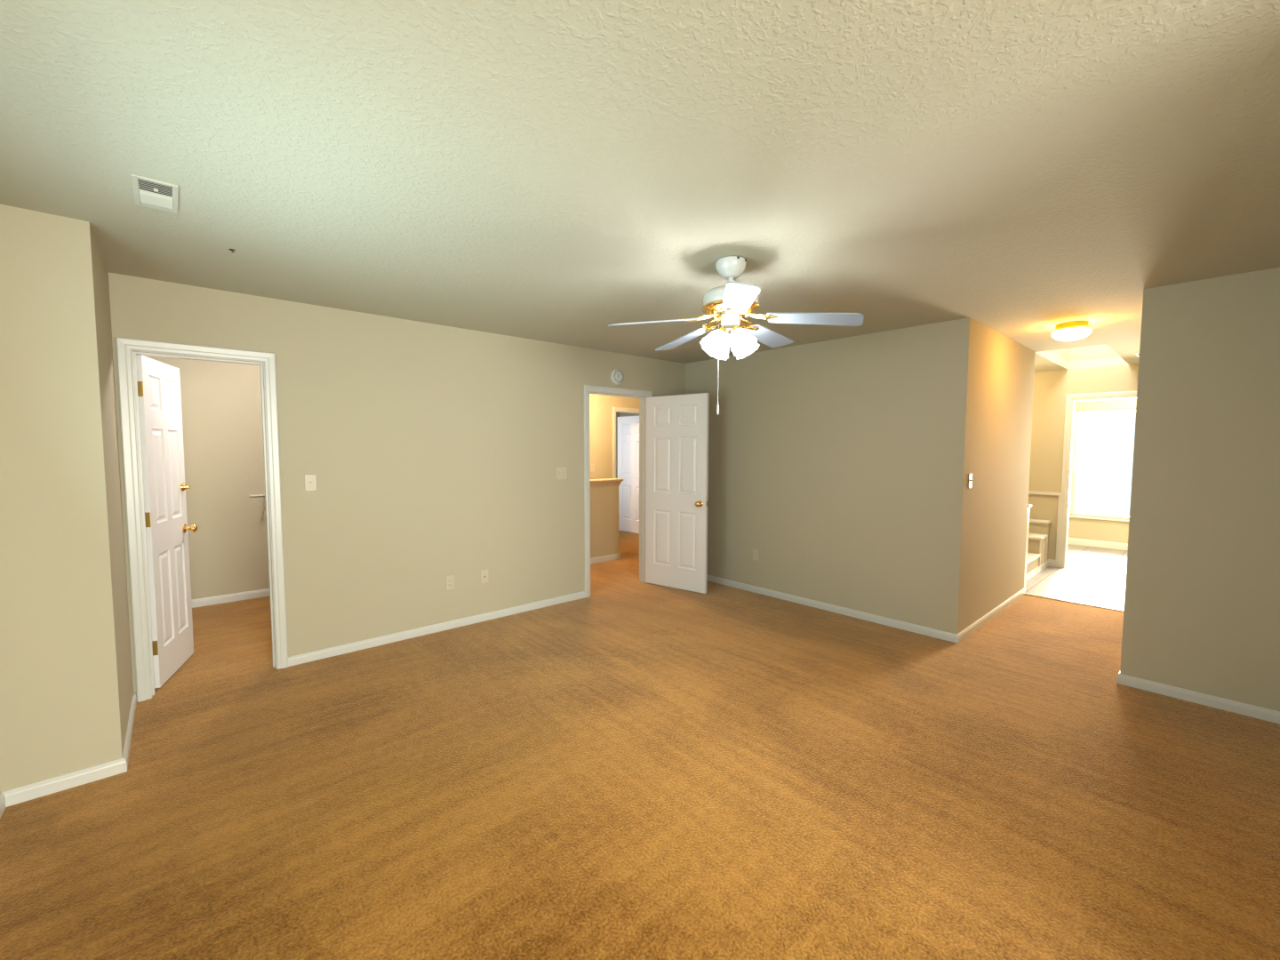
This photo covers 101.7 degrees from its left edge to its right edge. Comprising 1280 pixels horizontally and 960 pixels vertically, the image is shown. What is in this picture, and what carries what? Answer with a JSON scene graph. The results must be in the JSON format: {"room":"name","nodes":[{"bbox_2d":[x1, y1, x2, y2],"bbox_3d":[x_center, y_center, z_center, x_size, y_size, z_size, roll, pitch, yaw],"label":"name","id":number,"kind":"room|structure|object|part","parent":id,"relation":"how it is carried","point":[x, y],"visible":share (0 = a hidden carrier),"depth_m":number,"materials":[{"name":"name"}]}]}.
{"room":"empty bedroom","nodes":[
{"label":"empty bedroom","id":0,"kind":"room"},
{"bbox_2d":[0,204,133,791],"bbox_3d":[-2.840,0.103,2.485,0.475,2.454,0.874,-3,5,-42],"label":"wall","id":1,"kind":"structure","parent":0,"point":[67,688],"depth_m":2.22,"materials":[{"name":"paint"}]},
{"bbox_2d":[144,355,269,599],"bbox_3d":[-3.202,-0.013,4.337,2.410,2.454,2.135,-3,5,-42],"label":"wall","id":2,"kind":"structure","parent":0,"point":[221,413],"depth_m":4.94,"materials":[{"name":"paint"}]},
{"bbox_2d":[191,588,269,607],"bbox_3d":[-3.164,1.177,4.366,2.170,0.075,2.015,-3,5,-42],"label":"baseboard","id":3,"kind":"structure","parent":2,"relation":"attached to","point":[261,593],"depth_m":5.01,"materials":[{"name":"grey paint"}]},
{"bbox_2d":[249,494,265,520],"bbox_3d":[-3.652,0.278,5.058,0.185,0.259,0.250,-3,5,-42],"label":"shelf bracket","id":4,"kind":"object","parent":2,"relation":"attached to","point":[259,494],"visible":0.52,"depth_m":5.11,"materials":[{"name":"white metal"}]},
{"bbox_3d":[-3.732,0.151,5.139,0.185,0.016,0.012,-3,5,-42],"label":"rail","id":5,"kind":"part","parent":4,"relation":"part of","materials":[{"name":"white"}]},
{"bbox_2d":[108,272,685,694],"bbox_3d":[-1.437,-0.014,4.404,5.130,2.454,0.120,-3,5,-42],"label":"wall","id":6,"kind":"structure","parent":0,"point":[434,452],"depth_m":4.00,"materials":[{"name":"paint"}]},
{"bbox_2d":[136,354,197,687],"bbox_3d":[-3.090,0.251,3.404,0.177,2.018,0.623,-2,4,-25],"label":"door","id":7,"kind":"structure","parent":6,"relation":"in","point":[164,486],"depth_m":3.34,"materials":[{"name":"white paint"}]},
{"bbox_3d":[-3.191,0.339,3.623,0.177,0.064,0.064,-2,4,-25],"label":"handle","id":8,"kind":"part","parent":7,"relation":"part of","materials":[{"name":"gold metal"}]},
{"bbox_2d":[115,336,287,702],"bbox_3d":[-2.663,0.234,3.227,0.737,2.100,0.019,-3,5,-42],"label":"trim","id":9,"kind":"structure","parent":6,"relation":"attached to","point":[124,346],"depth_m":3.05,"materials":[{"name":"grey paint"}]},
{"bbox_2d":[304,474,316,491],"bbox_3d":[-2.260,0.020,3.577,0.070,0.114,0.016,-3,5,-42],"label":"light switch","id":10,"kind":"object","parent":6,"relation":"attached to","point":[310,480],"visible":1,"depth_m":3.58,"materials":[{"name":"beige plastic"}]},
{"bbox_2d":[288,591,585,666],"bbox_3d":[-0.938,1.158,4.837,3.903,0.064,0.013,-3,5,-42],"label":"baseboard","id":11,"kind":"structure","parent":6,"relation":"attached to","point":[308,657],"depth_m":4.13,"materials":[{"name":"grey paint"}]},
{"bbox_2d":[445,575,454,590],"bbox_3d":[-1.556,0.841,4.266,0.070,0.114,0.008,-3,5,-42],"label":"wall outlet","id":12,"kind":"object","parent":6,"relation":"attached to","point":[449,580],"visible":1,"depth_m":4.26,"materials":[{"name":"beige plastic"}]},
{"bbox_2d":[480,569,487,583],"bbox_3d":[-1.329,0.828,4.461,0.070,0.114,0.018,-3,5,-42],"label":"wall outlet","id":13,"kind":"object","parent":6,"relation":"attached to","point":[484,572],"visible":1,"depth_m":4.46,"materials":[{"name":"beige plastic"}]},
{"bbox_2d":[555,467,566,479],"bbox_3d":[-0.742,-0.063,4.932,0.116,0.114,0.016,-3,5,-42],"label":"light switch","id":14,"kind":"object","parent":6,"relation":"attached to","point":[561,472],"visible":1,"depth_m":4.93,"materials":[{"name":"beige plastic"}]},
{"bbox_2d":[610,368,623,384],"bbox_3d":[-0.225,-1.054,5.311,0.160,0.160,0.048,-3,5,-42],"label":"smoke detector","id":15,"kind":"object","parent":6,"relation":"attached to","point":[617,377],"visible":1,"depth_m":5.29,"materials":[{"name":"white plastic"}]},
{"bbox_2d":[584,384,652,597],"bbox_3d":[-0.208,0.103,5.420,0.897,2.100,0.019,-3,5,-42],"label":"trim","id":16,"kind":"structure","parent":6,"relation":"attached to","point":[587,388],"depth_m":5.15,"materials":[{"name":"grey paint"}]},
{"bbox_2d":[589,391,647,583],"bbox_3d":[-0.254,0.130,5.473,0.777,2.040,0.120,-3,5,-42],"label":"trim","id":17,"kind":"structure","parent":6,"relation":"attached to","point":[642,399],"depth_m":5.72,"materials":[{"name":"grey paint"}]},
{"bbox_2d":[645,392,709,593],"bbox_3d":[0.372,0.131,5.459,0.770,2.018,0.177,3,4,37],"label":"door","id":18,"kind":"structure","parent":6,"relation":"in","point":[676,429],"depth_m":5.43,"materials":[{"name":"white paint"}]},
{"bbox_3d":[0.619,0.238,5.280,0.064,0.064,0.177,3,4,37],"label":"handle","id":19,"kind":"part","parent":18,"relation":"part of","materials":[{"name":"gold metal"}]},
{"bbox_2d":[590,478,623,558],"bbox_3d":[-1.301,0.570,6.129,2.722,1.075,0.200,-3,5,-42],"label":"wall","id":20,"kind":"structure","parent":0,"point":[604,492],"depth_m":6.80,"materials":[{"name":"paint"}]},
{"bbox_2d":[589,393,639,479],"bbox_3d":[0.164,-0.133,6.383,5.300,2.454,3.300,-3,5,-42],"label":"wall","id":21,"kind":"structure","parent":0,"point":[601,406],"depth_m":7.76,"materials":[{"name":"paint"}]},
{"bbox_2d":[590,464,594,471],"bbox_3d":[-0.698,-0.182,7.653,0.070,0.114,0.016,-3,5,-42],"label":"light switch","id":22,"kind":"object","parent":21,"relation":"attached to","point":[592,466],"visible":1,"depth_m":7.65,"materials":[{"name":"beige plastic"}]},
{"bbox_2d":[590,552,620,564],"bbox_3d":[-0.486,1.010,7.138,0.526,0.075,5.246,3,4,37],"label":"baseboard","id":23,"kind":"structure","parent":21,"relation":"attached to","point":[594,560],"depth_m":6.82,"materials":[{"name":"grey paint"}]},
{"bbox_2d":[612,407,639,478],"bbox_3d":[-0.023,-0.073,8.263,1.040,2.100,0.019,-3,5,-42],"label":"trim","id":24,"kind":"structure","parent":21,"relation":"attached to","point":[614,409],"depth_m":7.91,"materials":[{"name":"grey paint"}]},
{"bbox_2d":[616,412,639,478],"bbox_3d":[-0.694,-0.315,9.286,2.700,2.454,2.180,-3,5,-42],"label":"door frame","id":25,"kind":"structure","parent":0,"point":[618,414],"depth_m":10.74,"materials":[{"name":"paint"}]},
{"bbox_2d":[617,416,639,534],"bbox_3d":[-0.097,-0.090,8.993,0.177,2.018,0.878,-3,5,-42],"label":"door","id":26,"kind":"structure","parent":25,"relation":"in","point":[628,426],"depth_m":9.08,"materials":[{"name":"white paint"}]},
{"bbox_2d":[0,530,1279,959],"bbox_3d":[0.425,1.300,3.911,7.150,0.100,11.820,-3,5,-42],"label":"floor","id":27,"kind":"structure","parent":0,"point":[631,769],"depth_m":2.16,"materials":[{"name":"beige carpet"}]},
{"bbox_2d":[0,0,1279,372],"bbox_3d":[1.988,-1.332,5.145,11.333,0.100,11.820,-3,5,-42],"label":"ceiling","id":28,"kind":"structure","parent":0,"point":[560,172],"depth_m":1.69,"materials":[{"name":"beige paint"}]},
{"bbox_2d":[130,173,178,213],"bbox_3d":[-1.854,-1.089,1.998,0.128,0.014,0.300,-3,5,-42],"label":"ceiling vent","id":29,"kind":"object","parent":28,"relation":"in","point":[148,192],"visible":1,"depth_m":1.98,"materials":[{"name":"grey paint"}]},
{"bbox_2d":[608,256,863,415],"bbox_3d":[0.480,-0.740,2.749,1.217,0.790,1.227,-3,5,-42],"label":"ceiling fan","id":30,"kind":"object","parent":28,"relation":"hanging from","point":[732,301],"visible":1,"depth_m":2.63,"materials":[{"name":"white metal"}]},
{"bbox_3d":[0.068,-0.793,2.617,0.450,0.006,0.140,-8,16,-13],"label":"blade","id":31,"kind":"part","parent":30,"relation":"part of","materials":[{"name":"white laminate"}]},
{"bbox_3d":[0.256,-0.824,3.064,0.140,0.006,0.450,-14,4,-31],"label":"blade","id":32,"kind":"part","parent":30,"relation":"part of","materials":[{"name":"white laminate"}]},
{"bbox_3d":[0.396,-0.719,2.677,0.058,0.082,0.058,40,-15,-24],"label":"bulb","id":33,"kind":"part","parent":30,"relation":"part of","materials":[{"name":"white glass"}]},
{"bbox_3d":[0.430,-0.726,2.789,0.058,0.082,0.058,-2,42,-28],"label":"bulb","id":34,"kind":"part","parent":30,"relation":"part of","materials":[{"name":"white glass"}]},
{"bbox_2d":[717,327,727,337],"bbox_3d":[0.426,-0.764,2.690,0.052,0.030,0.052,40,-15,-24],"label":"socket","id":35,"kind":"object","parent":30,"relation":"attached to","point":[722,332],"depth_m":2.67,"materials":[{"name":"gold metal"}]},
{"bbox_2d":[730,326,741,336],"bbox_3d":[0.492,-0.762,2.670,0.052,0.030,0.052,-2,-34,-28],"label":"socket","id":36,"kind":"object","parent":30,"relation":"attached to","point":[734,330],"depth_m":2.65,"materials":[{"name":"gold metal"}]},
{"bbox_3d":[0.508,-0.716,2.642,0.058,0.082,0.058,-2,-34,-28],"label":"bulb","id":37,"kind":"part","parent":30,"relation":"part of","materials":[{"name":"white glass"}]},
{"bbox_3d":[0.434,-0.796,2.296,0.140,0.006,0.450,11,5,4],"label":"blade","id":38,"kind":"part","parent":30,"relation":"part of","materials":[{"name":"white wood"}]},
{"bbox_3d":[0.543,-0.723,2.754,0.058,0.082,0.058,-42,21,-19],"label":"bulb","id":39,"kind":"part","parent":30,"relation":"part of","materials":[{"name":"white glass"}]},
{"bbox_3d":[0.741,-0.831,3.023,0.140,0.006,0.450,-11,-8,40],"label":"blade","id":40,"kind":"part","parent":30,"relation":"part of","materials":[{"name":"white laminate"}]},
{"bbox_3d":[0.850,-0.789,2.550,0.450,0.006,0.140,9,-4,22],"label":"blade","id":41,"kind":"part","parent":30,"relation":"part of","materials":[{"name":"white wood"}]},
{"bbox_2d":[1051,320,1091,341],"bbox_3d":[3.344,-1.148,4.039,0.240,0.125,0.240,-3,5,-42],"label":"ceiling light","id":42,"kind":"object","parent":28,"relation":"attached to","point":[1075,330],"visible":1,"depth_m":3.97,"materials":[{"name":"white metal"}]},
{"bbox_2d":[684,267,1279,711],"bbox_3d":[3.027,0.060,3.355,0.120,2.454,7.640,-3,5,-42],"label":"wall","id":43,"kind":"structure","parent":0,"point":[844,462],"depth_m":3.98,"materials":[{"name":"paint"}]},
{"bbox_2d":[752,548,759,560],"bbox_3d":[1.190,0.769,5.357,0.008,0.114,0.070,-3,5,-42],"label":"wall outlet","id":44,"kind":"object","parent":43,"relation":"attached to","point":[756,552],"visible":1,"depth_m":5.35,"materials":[{"name":"beige plastic"}]},
{"bbox_2d":[706,575,958,643],"bbox_3d":[1.472,1.149,5.061,0.013,0.064,2.891,-3,5,-42],"label":"baseboard","id":45,"kind":"structure","parent":43,"relation":"attached to","point":[887,621],"depth_m":4.65,"materials":[{"name":"grey paint"}]},
{"bbox_2d":[1116,670,1279,724],"bbox_3d":[4.784,1.208,4.203,3.803,0.064,1.009,-3,5,-42],"label":"baseboard","id":46,"kind":"structure","parent":43,"relation":"attached to","point":[1221,703],"depth_m":3.04,"materials":[{"name":"grey paint"}]},
{"bbox_2d":[961,320,1035,631],"bbox_3d":[3.190,-0.022,4.682,1.897,2.454,0.120,-3,5,-42],"label":"wall","id":47,"kind":"structure","parent":0,"point":[1004,368],"depth_m":4.51,"materials":[{"name":"paint"}]},
{"bbox_2d":[968,473,972,488],"bbox_3d":[2.555,0.008,4.023,0.070,0.114,0.016,-3,5,-42],"label":"light switch","id":48,"kind":"object","parent":47,"relation":"attached to","point":[970,480],"visible":1,"depth_m":4.01,"materials":[{"name":"beige plastic"}]},
{"bbox_2d":[957,587,1025,642],"bbox_3d":[3.147,1.174,4.711,2.043,0.064,0.133,-3,5,-42],"label":"baseboard","id":49,"kind":"structure","parent":47,"relation":"attached to","point":[988,616],"depth_m":4.52,"materials":[{"name":"grey paint"}]},
{"bbox_2d":[1025,544,1127,609],"bbox_3d":[5.841,1.158,6.351,4.183,0.102,4.400,-3,5,-42],"label":"floor","id":50,"kind":"structure","parent":0,"point":[1092,575],"depth_m":5.98,"materials":[{"name":"tile"}]},
{"bbox_2d":[1024,504,1031,589],"bbox_3d":[3.959,0.705,5.415,0.116,0.915,0.126,-3,5,-42],"label":"newel post","id":51,"kind":"object","parent":50,"relation":"on","point":[1029,506],"visible":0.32,"depth_m":5.37,"materials":[{"name":"grey paint"}]},
{"bbox_2d":[1026,519,1050,580],"bbox_3d":[4.346,0.809,6.418,1.445,0.585,0.865,-3,5,-42],"label":"stairs","id":52,"kind":"structure","parent":50,"relation":"on","point":[1038,530],"depth_m":6.36,"materials":[{"name":"paint"}]},
{"bbox_2d":[1024,592,1123,611],"bbox_3d":[4.243,1.186,5.000,0.032,0.008,0.924,-3,5,-42],"label":"threshold","id":53,"kind":"object","parent":50,"relation":"on","point":[1025,593],"visible":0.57,"depth_m":5.03,"materials":[{"name":"grey paint"}]},
{"bbox_2d":[1028,363,1138,559],"bbox_3d":[5.092,-0.145,6.724,0.120,2.454,2.724,-3,5,-42],"label":"wall","id":54,"kind":"structure","parent":0,"point":[1051,388],"depth_m":6.53,"materials":[{"name":"paint"}]},
{"bbox_2d":[1028,490,1062,567],"bbox_3d":[4.727,0.591,7.071,0.020,0.940,1.550,-3,5,-42],"label":"trim","id":55,"kind":"structure","parent":54,"relation":"attached to","point":[1060,494],"depth_m":6.51,"materials":[{"name":"grey paint"}]},
{"bbox_2d":[1047,559,1055,567],"bbox_3d":[4.726,1.015,7.103,0.013,0.090,1.542,-3,5,-42],"label":"baseboard","id":56,"kind":"structure","parent":54,"relation":"attached to","point":[1052,563],"depth_m":6.57,"materials":[{"name":"grey paint"}]},
{"bbox_2d":[1058,391,1136,567],"bbox_3d":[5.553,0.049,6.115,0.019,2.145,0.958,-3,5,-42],"label":"trim","id":57,"kind":"structure","parent":54,"relation":"attached to","point":[1068,408],"depth_m":6.41,"materials":[{"name":"grey paint"}]},
{"bbox_2d":[1049,344,1119,361],"bbox_3d":[4.789,-1.778,5.583,1.780,0.746,0.606,-3,5,-42],"label":"ceiling","id":58,"kind":"structure","parent":0,"point":[1100,351],"depth_m":6.21,"materials":[{"name":"paint"}]},
{"bbox_2d":[1068,398,1136,543],"bbox_3d":[7.261,-0.191,7.538,0.120,2.454,4.400,-3,5,-42],"label":"wall","id":59,"kind":"structure","parent":0,"point":[1110,531],"depth_m":7.86,"materials":[{"name":"paint"}]},
{"bbox_2d":[1067,537,1127,550],"bbox_3d":[7.209,0.987,7.567,0.013,0.100,4.160,-3,5,-42],"label":"baseboard","id":60,"kind":"structure","parent":59,"relation":"attached to","point":[1071,540],"depth_m":7.87,"materials":[{"name":"grey paint"}]},
{"bbox_2d":[1069,408,1135,521],"bbox_3d":[7.188,-0.217,7.585,0.145,1.650,1.470,-3,5,-42],"label":"window","id":61,"kind":"structure","parent":59,"relation":"attached to","point":[1074,514],"depth_m":8.05,"materials":[{"name":"grey paint"}]},
{"bbox_3d":[7.167,0.597,7.619,0.095,0.020,1.470,-3,5,-42],"label":"sill","id":62,"kind":"part","parent":61,"relation":"part of","materials":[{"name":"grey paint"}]},
{"bbox_3d":[-0.467,0.288,-0.432,0.120,2.454,6.646,-3,5,-42],"label":"wall","id":63,"kind":"structure","parent":0,"visible":0},
{"bbox_2d":[0,691,136,818],"bbox_3d":[-0.618,1.448,0.176,0.371,0.064,7.400,-3,5,-42],"label":"baseboard","id":64,"kind":"structure","parent":63,"relation":"attached to","point":[34,790],"depth_m":2.28,"materials":[{"name":"grey paint"}]}
]}

